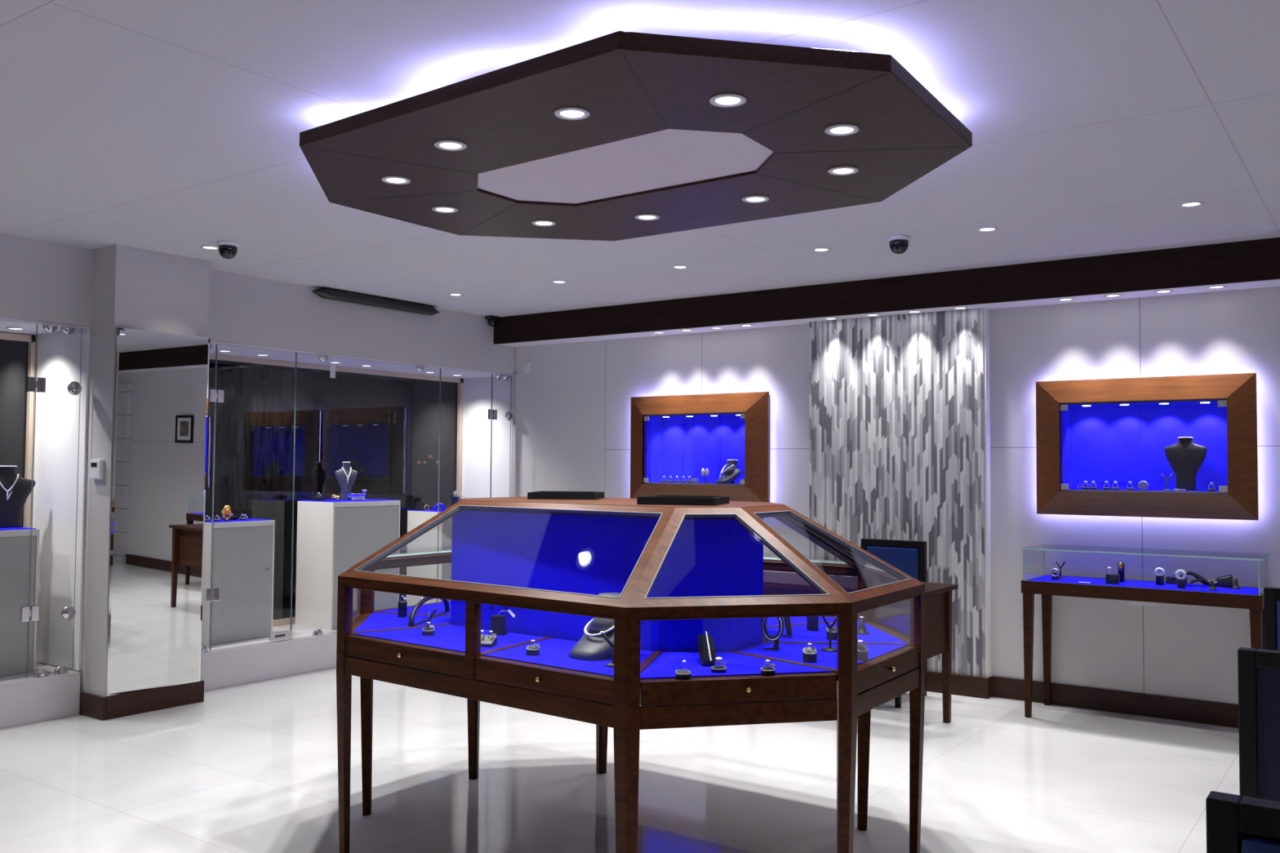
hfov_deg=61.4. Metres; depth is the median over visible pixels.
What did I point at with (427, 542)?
plinth
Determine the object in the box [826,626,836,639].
stand
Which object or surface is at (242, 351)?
trim
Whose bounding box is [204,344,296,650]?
door
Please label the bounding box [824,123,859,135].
recessed light
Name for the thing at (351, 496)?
dish
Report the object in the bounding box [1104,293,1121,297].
recessed light
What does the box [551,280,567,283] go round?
recessed light
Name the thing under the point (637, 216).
recessed light
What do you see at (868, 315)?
recessed light
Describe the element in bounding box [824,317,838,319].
recessed light
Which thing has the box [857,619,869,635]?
cone
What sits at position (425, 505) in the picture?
bracelet
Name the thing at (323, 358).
glass panel
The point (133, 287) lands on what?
wall column
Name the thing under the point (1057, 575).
watch
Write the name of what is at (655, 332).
recessed light
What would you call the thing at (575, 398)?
wall
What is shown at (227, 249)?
dome camera
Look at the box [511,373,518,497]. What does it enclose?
trim
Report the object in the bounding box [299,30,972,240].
ceiling panel
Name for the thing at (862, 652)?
stand
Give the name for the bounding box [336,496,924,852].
display case
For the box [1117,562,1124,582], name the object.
block
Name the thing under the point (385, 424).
window
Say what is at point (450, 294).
recessed light
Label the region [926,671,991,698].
baseboard
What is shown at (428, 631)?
stand
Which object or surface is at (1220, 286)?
recessed light
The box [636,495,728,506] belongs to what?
tray
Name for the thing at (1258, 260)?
trim
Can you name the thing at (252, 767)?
floor
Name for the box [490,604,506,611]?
bracelet
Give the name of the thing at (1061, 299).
recessed light
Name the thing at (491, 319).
security camera
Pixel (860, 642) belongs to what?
ring
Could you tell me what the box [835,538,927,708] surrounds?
chair
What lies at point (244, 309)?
wall
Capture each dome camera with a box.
[216,240,239,258]
[887,235,910,253]
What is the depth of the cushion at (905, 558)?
6.88 m
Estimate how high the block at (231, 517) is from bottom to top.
0.024 m
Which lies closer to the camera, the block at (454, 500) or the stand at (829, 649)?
the stand at (829, 649)
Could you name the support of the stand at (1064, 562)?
on the display table at (1251, 598)
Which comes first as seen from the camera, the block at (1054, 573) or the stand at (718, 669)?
the stand at (718, 669)
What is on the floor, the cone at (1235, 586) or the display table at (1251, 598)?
the display table at (1251, 598)
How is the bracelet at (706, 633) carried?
on the pad
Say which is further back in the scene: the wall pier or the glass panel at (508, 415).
the glass panel at (508, 415)
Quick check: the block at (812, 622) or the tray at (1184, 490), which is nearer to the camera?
the block at (812, 622)
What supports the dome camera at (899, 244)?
attached to the ceiling
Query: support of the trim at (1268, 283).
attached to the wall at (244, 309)
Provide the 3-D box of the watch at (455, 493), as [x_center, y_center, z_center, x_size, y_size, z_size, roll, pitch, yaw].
[-1.555,0.568,9.099,0.050,0.054,0.018,2,-3,-35]
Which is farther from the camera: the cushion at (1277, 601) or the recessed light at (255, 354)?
the recessed light at (255, 354)
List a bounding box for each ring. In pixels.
[425,622,434,628]
[488,631,496,637]
[528,640,538,647]
[680,660,688,669]
[715,657,725,667]
[763,659,774,668]
[805,643,816,650]
[857,640,866,648]
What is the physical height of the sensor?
0.235 m
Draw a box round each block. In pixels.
[222,516,239,520]
[311,497,325,501]
[397,600,407,617]
[416,502,424,511]
[450,496,460,505]
[487,614,509,635]
[806,616,818,631]
[1050,572,1061,580]
[1105,573,1119,584]
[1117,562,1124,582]
[1155,575,1164,585]
[1177,578,1185,588]
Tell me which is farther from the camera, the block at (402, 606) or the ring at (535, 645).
the block at (402, 606)
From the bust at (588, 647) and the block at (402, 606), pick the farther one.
the block at (402, 606)
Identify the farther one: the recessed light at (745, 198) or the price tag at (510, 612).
the recessed light at (745, 198)
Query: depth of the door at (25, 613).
5.98 m
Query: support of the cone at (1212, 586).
on the display table at (1251, 598)
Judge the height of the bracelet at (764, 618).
0.094 m
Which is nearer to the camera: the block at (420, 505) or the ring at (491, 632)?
the ring at (491, 632)
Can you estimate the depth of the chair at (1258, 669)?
2.71 m
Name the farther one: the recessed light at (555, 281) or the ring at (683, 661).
the recessed light at (555, 281)
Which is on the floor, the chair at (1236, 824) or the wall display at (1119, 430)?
the chair at (1236, 824)
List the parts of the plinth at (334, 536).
door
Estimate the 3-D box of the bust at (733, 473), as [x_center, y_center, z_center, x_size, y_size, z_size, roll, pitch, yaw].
[0.644,0.333,7.985,0.178,0.176,0.185,1,-2,-27]
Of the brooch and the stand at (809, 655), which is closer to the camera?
the stand at (809, 655)
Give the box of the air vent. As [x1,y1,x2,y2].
[311,287,439,315]
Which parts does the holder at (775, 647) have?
stem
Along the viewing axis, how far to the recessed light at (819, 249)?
6.12 m
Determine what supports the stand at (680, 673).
on the display case
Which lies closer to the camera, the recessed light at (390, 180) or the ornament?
the recessed light at (390, 180)
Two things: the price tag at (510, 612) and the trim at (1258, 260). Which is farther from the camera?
the trim at (1258, 260)
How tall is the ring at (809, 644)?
0.031 m
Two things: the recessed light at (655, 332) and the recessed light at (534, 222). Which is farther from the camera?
the recessed light at (655, 332)
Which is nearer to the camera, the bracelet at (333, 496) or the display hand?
the display hand
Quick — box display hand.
[1179,571,1232,587]
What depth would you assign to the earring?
8.05 m
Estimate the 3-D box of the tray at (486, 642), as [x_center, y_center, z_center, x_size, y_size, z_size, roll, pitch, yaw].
[-0.518,0.718,3.610,0.066,0.032,0.052,0,-2,15]
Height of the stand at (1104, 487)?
0.017 m
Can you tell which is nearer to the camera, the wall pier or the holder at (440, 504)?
the wall pier
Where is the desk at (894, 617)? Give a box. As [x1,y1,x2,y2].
[763,571,958,723]
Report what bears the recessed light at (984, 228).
in the ceiling
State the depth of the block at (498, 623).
3.85 m
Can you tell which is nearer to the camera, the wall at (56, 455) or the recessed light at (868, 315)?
the wall at (56, 455)
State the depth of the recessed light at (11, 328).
6.26 m
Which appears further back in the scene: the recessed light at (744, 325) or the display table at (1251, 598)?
the recessed light at (744, 325)
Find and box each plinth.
[0,527,39,676]
[201,518,275,645]
[295,498,400,630]
[406,509,452,606]
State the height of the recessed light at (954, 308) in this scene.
0.005 m
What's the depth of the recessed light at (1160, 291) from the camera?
6.15 m
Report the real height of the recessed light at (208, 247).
0.005 m
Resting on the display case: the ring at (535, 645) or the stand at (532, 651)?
the stand at (532, 651)
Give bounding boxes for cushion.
[866,546,918,580]
[1241,835,1279,852]
[1276,600,1279,650]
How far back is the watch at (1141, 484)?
6.31 m
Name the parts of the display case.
leg, post, pane, drawer, leg, post, knob, drawer, drawer, rail, roof frame, roof pane, leg, rail, roof frame, roof pane, knob, drawer, leg, leg, post, roof pane, drawer, roof frame, rail, knob, roof pane, rail, roof frame, roof frame, roof pane, roof pane, roof frame, post, leg, leg, post, rail, drawer, rail, drawer, knob, post, leg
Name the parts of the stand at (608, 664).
arm, stem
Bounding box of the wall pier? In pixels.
[809,307,985,677]
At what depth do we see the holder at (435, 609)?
4.05 m
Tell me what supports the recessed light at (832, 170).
on the ceiling panel at (617, 135)
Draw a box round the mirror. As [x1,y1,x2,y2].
[106,327,209,697]
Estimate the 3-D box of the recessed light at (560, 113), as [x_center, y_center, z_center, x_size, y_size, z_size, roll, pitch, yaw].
[-0.214,-0.987,3.403,0.112,0.006,0.112,-1,-3,35]
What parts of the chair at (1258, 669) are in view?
panel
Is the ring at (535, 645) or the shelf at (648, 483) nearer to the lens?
the ring at (535, 645)
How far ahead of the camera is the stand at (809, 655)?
3.34 m
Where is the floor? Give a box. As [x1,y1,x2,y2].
[0,667,1239,852]
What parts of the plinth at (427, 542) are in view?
door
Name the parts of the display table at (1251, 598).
leg, pane, leg, pane, pane, leg, pane, leg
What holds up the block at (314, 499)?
on the plinth at (334, 536)
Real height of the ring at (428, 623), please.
0.031 m
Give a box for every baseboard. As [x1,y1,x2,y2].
[80,680,204,720]
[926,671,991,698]
[991,675,1238,728]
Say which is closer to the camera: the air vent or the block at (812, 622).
the block at (812, 622)
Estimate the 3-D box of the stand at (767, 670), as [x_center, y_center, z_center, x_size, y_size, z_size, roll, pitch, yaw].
[0.374,0.714,3.156,0.042,0.017,0.034,1,-2,-5]
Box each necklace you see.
[0,474,19,499]
[342,466,351,482]
[583,618,613,636]
[719,464,733,479]
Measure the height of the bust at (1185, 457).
0.312 m
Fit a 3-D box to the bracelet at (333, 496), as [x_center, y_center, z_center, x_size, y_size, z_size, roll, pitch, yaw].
[-2.264,0.529,8.022,0.061,0.046,0.061,-1,-3,35]
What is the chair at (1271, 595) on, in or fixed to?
on the floor
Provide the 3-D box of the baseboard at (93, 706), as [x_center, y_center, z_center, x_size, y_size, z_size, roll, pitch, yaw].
[-2.904,1.585,6.313,0.250,0.125,0.620,-1,-3,35]
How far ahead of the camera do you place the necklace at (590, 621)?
3.40 m
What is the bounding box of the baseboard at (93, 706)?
[80,680,204,720]
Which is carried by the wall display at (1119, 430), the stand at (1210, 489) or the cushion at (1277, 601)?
the stand at (1210, 489)
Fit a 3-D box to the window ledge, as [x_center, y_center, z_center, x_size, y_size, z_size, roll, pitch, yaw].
[-4.855,1.439,4.376,0.688,0.240,4.804,-1,-3,35]
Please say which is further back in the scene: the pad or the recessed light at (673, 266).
the recessed light at (673, 266)
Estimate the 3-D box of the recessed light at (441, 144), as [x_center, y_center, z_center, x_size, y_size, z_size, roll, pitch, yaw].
[-0.658,-0.977,3.748,0.112,0.006,0.112,-1,-3,35]
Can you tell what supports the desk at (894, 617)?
on the floor
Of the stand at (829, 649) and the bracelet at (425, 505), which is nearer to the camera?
the stand at (829, 649)
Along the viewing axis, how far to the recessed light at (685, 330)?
8.00 m
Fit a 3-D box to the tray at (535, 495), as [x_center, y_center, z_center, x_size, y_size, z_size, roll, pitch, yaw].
[-0.296,0.279,4.367,0.270,0.026,0.270,0,-2,5]
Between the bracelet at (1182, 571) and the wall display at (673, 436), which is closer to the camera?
the bracelet at (1182, 571)
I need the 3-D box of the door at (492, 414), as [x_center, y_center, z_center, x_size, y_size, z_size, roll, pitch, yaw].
[-1.394,0.529,8.759,0.024,1.956,0.636,-1,-3,35]
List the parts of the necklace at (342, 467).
chain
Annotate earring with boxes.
[701,468,708,476]
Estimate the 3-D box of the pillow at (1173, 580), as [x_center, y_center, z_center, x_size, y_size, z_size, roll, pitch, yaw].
[3.036,0.871,6.104,0.104,0.040,0.056,-1,-3,35]
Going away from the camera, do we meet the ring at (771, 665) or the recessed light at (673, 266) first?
the ring at (771, 665)
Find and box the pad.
[697,634,715,666]
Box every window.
[0,332,36,528]
[204,353,463,626]
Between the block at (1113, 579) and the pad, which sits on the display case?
the pad
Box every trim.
[0,316,87,335]
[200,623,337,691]
[209,340,512,378]
[493,237,1279,344]
[498,279,1279,346]
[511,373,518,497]
[983,307,991,677]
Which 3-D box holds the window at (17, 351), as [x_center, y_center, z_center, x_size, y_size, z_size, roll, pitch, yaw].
[-5.106,0.343,4.606,0.070,1.964,4.811,-1,-3,35]
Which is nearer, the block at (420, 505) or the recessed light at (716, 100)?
the recessed light at (716, 100)
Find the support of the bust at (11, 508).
on the plinth at (15, 542)
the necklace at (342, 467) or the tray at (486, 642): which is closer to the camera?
the tray at (486, 642)
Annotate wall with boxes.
[0,233,515,373]
[31,326,89,671]
[462,286,1279,704]
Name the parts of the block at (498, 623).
foot plate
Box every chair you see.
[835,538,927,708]
[1205,791,1279,852]
[1237,647,1279,801]
[1263,586,1279,650]
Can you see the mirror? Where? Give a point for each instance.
(162, 379)
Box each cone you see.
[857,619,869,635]
[1208,581,1217,590]
[1231,578,1240,589]
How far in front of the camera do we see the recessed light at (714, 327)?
7.86 m
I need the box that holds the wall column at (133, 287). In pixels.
[35,244,210,713]
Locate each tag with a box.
[329,364,335,377]
[497,609,515,617]
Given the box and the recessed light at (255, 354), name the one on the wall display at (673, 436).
the box
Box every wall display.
[630,391,769,502]
[1035,373,1258,519]
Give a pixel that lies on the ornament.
(226, 512)
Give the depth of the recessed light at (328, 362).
8.12 m
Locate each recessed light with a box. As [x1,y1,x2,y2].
[5,327,25,329]
[200,245,217,249]
[217,350,232,351]
[255,354,270,355]
[328,361,342,363]
[381,175,410,184]
[431,205,457,213]
[434,139,466,151]
[448,293,462,296]
[531,219,555,226]
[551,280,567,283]
[554,106,590,119]
[634,213,659,220]
[653,331,665,333]
[671,265,688,268]
[680,328,693,331]
[709,93,746,106]
[710,326,723,328]
[740,324,753,326]
[742,195,768,203]
[812,247,831,252]
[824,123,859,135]
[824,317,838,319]
[827,165,858,175]
[865,314,879,316]
[906,310,921,313]
[952,306,968,309]
[977,226,997,231]
[1057,297,1074,301]
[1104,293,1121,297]
[1154,289,1173,293]
[1178,200,1204,207]
[1207,284,1226,288]
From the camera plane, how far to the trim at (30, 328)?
6.17 m
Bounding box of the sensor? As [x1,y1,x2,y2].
[524,346,529,373]
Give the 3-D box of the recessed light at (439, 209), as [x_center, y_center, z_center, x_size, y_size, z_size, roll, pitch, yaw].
[-0.846,-0.942,4.681,0.112,0.006,0.112,-1,-3,35]
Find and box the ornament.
[221,505,231,520]
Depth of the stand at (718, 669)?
3.16 m
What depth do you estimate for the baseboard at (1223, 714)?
6.33 m
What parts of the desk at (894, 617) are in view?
panel, leg, panel, leg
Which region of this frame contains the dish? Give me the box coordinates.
[346,493,366,500]
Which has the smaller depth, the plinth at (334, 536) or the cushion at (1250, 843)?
the cushion at (1250, 843)
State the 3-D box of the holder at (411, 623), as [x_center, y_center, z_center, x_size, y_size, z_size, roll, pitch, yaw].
[-0.825,0.711,4.240,0.021,0.092,0.439,0,-2,8]
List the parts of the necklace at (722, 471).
chain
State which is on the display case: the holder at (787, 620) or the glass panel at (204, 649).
the holder at (787, 620)
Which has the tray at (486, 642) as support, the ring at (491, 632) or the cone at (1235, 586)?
the ring at (491, 632)
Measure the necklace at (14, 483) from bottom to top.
0.152 m
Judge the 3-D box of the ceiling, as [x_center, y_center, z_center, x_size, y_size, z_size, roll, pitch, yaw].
[-0.308,-1.164,3.573,9.400,0.100,8.980,-1,-3,35]
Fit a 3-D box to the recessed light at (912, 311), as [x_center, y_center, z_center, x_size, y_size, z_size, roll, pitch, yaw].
[1.783,-0.745,7.004,0.094,0.005,0.094,-1,-3,35]
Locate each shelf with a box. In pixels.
[644,482,744,485]
[1061,489,1227,493]
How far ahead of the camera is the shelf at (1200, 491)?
6.23 m
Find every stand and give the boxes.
[422,626,434,635]
[526,644,539,655]
[602,632,613,666]
[675,669,691,678]
[711,665,726,673]
[760,666,775,674]
[802,647,817,662]
[821,615,836,652]
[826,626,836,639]
[857,644,867,661]
[1055,560,1065,577]
[1102,486,1110,489]
[1160,473,1172,490]
[1208,488,1215,491]
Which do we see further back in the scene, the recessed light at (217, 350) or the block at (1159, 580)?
the recessed light at (217, 350)
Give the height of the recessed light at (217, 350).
0.005 m
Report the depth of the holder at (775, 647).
3.57 m
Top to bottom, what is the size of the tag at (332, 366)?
0.135 m
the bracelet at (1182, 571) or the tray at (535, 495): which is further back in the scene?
the bracelet at (1182, 571)
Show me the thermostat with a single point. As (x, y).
(96, 467)
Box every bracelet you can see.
[331,494,339,500]
[423,504,429,511]
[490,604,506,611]
[705,631,711,661]
[761,617,782,640]
[1174,569,1186,579]
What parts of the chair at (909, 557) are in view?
panel, frame, leg, leg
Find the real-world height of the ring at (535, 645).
0.031 m
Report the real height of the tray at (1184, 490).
0.010 m
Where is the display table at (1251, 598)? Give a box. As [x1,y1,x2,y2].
[1020,543,1272,718]
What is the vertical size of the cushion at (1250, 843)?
0.380 m
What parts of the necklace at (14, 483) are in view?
chain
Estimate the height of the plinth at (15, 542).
0.814 m
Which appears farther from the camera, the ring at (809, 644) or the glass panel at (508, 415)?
the glass panel at (508, 415)
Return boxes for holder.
[408,596,449,626]
[425,608,437,626]
[432,503,445,511]
[760,617,784,650]
[783,617,792,637]
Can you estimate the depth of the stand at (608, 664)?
3.26 m
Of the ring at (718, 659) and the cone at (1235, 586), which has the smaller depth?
the ring at (718, 659)
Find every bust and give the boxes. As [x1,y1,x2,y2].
[0,465,35,528]
[334,462,357,499]
[568,592,620,660]
[715,459,742,483]
[1164,436,1207,490]
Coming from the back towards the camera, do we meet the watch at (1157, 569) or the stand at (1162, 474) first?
the stand at (1162, 474)
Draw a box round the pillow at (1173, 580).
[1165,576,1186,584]
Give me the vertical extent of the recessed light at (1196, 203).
0.005 m
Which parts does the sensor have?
casing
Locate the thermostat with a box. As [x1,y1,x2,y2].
[89,459,104,479]
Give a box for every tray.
[480,635,497,647]
[527,491,604,499]
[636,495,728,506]
[1173,488,1185,491]
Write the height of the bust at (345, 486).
0.292 m
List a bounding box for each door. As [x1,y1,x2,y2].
[1,320,45,681]
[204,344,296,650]
[437,368,497,599]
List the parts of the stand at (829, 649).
arm, stem, arm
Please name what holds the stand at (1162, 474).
on the wall display at (1119, 430)
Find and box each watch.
[453,490,457,497]
[1049,568,1059,577]
[1137,480,1148,490]
[1154,567,1164,576]
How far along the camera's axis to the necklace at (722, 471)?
7.95 m
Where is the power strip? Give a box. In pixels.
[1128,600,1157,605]
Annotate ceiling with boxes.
[0,0,1279,316]
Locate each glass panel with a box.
[26,324,82,678]
[201,343,216,653]
[290,352,440,639]
[490,373,511,497]
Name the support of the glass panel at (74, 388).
on the window ledge
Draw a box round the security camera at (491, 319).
[484,315,499,326]
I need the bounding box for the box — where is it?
[690,478,699,483]
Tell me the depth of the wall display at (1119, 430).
6.38 m
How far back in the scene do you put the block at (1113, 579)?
6.08 m
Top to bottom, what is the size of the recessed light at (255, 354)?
0.005 m
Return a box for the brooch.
[1118,562,1122,571]
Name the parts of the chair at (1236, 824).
panel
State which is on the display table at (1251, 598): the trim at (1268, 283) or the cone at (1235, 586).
the cone at (1235, 586)
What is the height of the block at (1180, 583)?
0.050 m
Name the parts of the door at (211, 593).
lock plate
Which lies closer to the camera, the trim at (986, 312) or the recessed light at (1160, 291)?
the recessed light at (1160, 291)
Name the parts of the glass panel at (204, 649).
pane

